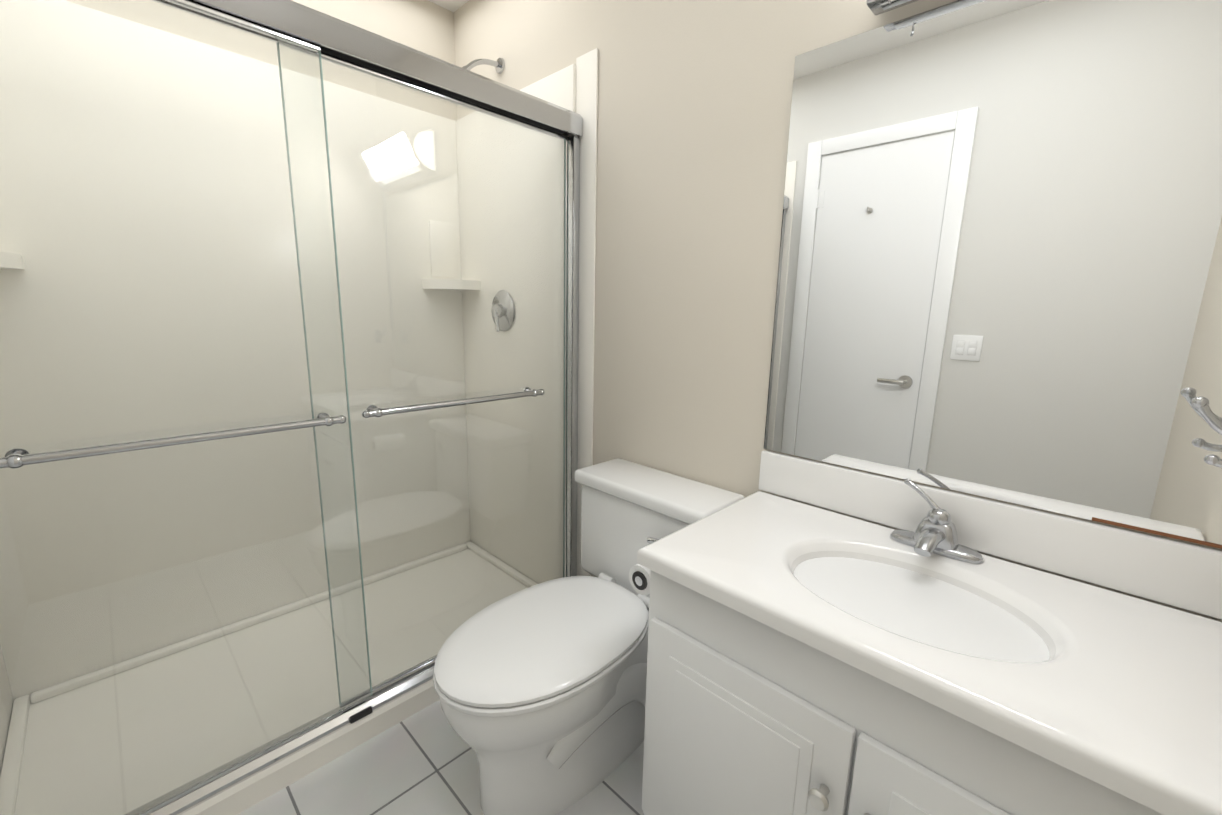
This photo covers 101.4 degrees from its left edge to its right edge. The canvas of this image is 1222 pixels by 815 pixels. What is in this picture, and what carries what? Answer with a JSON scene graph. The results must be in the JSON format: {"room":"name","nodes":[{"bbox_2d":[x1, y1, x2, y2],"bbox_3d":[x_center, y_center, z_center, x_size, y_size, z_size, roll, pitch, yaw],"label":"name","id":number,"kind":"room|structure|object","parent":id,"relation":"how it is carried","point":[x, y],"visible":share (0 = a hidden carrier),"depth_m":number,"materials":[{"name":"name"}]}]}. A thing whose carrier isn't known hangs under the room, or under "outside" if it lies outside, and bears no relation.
{"room":"bathroom","nodes":[
{"label":"bathroom","id":0,"kind":"room"},
{"bbox_2d":[65,0,456,120],"bbox_3d":[-1.295,-0.395,1.876,0.100,2.500,1.584,12,15,43],"label":"wall","id":1,"kind":"structure","parent":0,"point":[425,26],"depth_m":1.93,"materials":[{"name":"beige paint"}]},
{"bbox_2d":[238,700,643,814],"bbox_3d":[-0.405,1.049,1.246,2.657,0.060,1.784,12,15,43],"label":"floor","id":2,"kind":"structure","parent":0,"point":[424,761],"depth_m":1.33,"materials":[{"name":"tile"}]},
{"bbox_2d":[0,0,597,814],"bbox_3d":[-0.937,-0.114,1.571,0.908,2.080,1.580,12,15,43],"label":"shower stall","id":3,"kind":"object","parent":2,"relation":"on","point":[572,88],"visible":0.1,"depth_m":1.73,"materials":[{"name":"white"}]},
{"bbox_2d":[0,0,582,814],"bbox_3d":[-0.670,-0.009,1.326,0.111,1.824,1.560,12,15,43],"label":"shower door","id":4,"kind":"structure","parent":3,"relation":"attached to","point":[294,26],"depth_m":1.21,"materials":[{"name":"clear glass"}]},
{"bbox_2d":[491,290,514,331],"bbox_3d":[-0.479,-0.409,2.114,0.172,0.173,0.062,12,15,43],"label":"shower valve","id":5,"kind":"object","parent":3,"relation":"attached to","point":[499,310],"depth_m":2.10,"materials":[{"name":"silver metal"}]},
{"bbox_2d":[433,458,744,814],"bbox_3d":[-0.086,0.623,1.385,0.508,0.736,0.821,12,15,43],"label":"toilet","id":6,"kind":"object","parent":2,"relation":"on","point":[540,689],"visible":0.77,"depth_m":1.26,"materials":[{"name":"white ceramic"}]},
{"bbox_2d":[637,450,1221,814],"bbox_3d":[0.532,0.643,0.978,0.861,0.876,0.550,12,15,43],"label":"bathroom vanity","id":7,"kind":"object","parent":2,"relation":"on","point":[804,659],"visible":0.98,"depth_m":0.84,"materials":[{"name":"white paint"}]},
{"bbox_2d":[629,564,650,594],"bbox_3d":[0.115,0.379,1.157,0.081,0.068,0.138,12,15,43],"label":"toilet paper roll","id":8,"kind":"object","parent":7,"relation":"attached to","point":[639,576],"visible":0.27,"depth_m":1.11,"materials":[{"name":"white paper"}]},
{"bbox_2d":[890,478,982,563],"bbox_3d":[0.651,0.237,1.009,0.166,0.131,0.146,12,15,43],"label":"faucet","id":9,"kind":"object","parent":7,"relation":"on","point":[935,532],"visible":1,"depth_m":1.02,"materials":[{"name":"silver metal"}]},
{"bbox_2d":[428,0,468,11],"bbox_3d":[-0.353,-1.484,0.758,2.657,0.100,1.784,12,15,43],"label":"ceiling","id":10,"kind":"structure","parent":0,"point":[452,5],"depth_m":2.10,"materials":[{"name":"white paint"}]},
{"bbox_2d":[462,58,504,73],"bbox_3d":[-0.522,-1.279,1.911,0.090,0.181,0.239,12,15,43],"label":"shower head","id":11,"kind":"object","parent":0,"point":[499,64],"visible":0.48,"depth_m":1.94},
{"bbox_2d":[454,0,1221,621],"bbox_3d":[0.204,-0.309,1.594,2.657,2.500,0.112,12,15,43],"label":"wall","id":12,"kind":"structure","parent":0,"point":[1000,262],"depth_m":1.08,"materials":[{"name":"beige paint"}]},
{"bbox_2d":[867,0,917,15],"bbox_3d":[0.722,-0.876,0.827,0.538,0.226,0.130,12,15,43],"label":"sconce","id":13,"kind":"object","parent":12,"relation":"attached to","point":[877,7],"visible":0.98,"depth_m":1.01,"materials":[{"name":"silver metal"}]},
{"bbox_3d":[0.536,-0.021,0.131,0.100,2.500,1.584,12,15,43],"label":"wall","id":14,"kind":"structure","parent":0,"visible":0},
{"bbox_2d":[1191,396,1221,467],"bbox_3d":[0.946,0.043,0.743,0.126,0.108,0.036,12,15,43],"label":"robe hook","id":15,"kind":"object","parent":14,"relation":"attached to","point":[1200,404],"visible":1,"depth_m":0.76,"materials":[{"name":"silver metal"}]}
]}

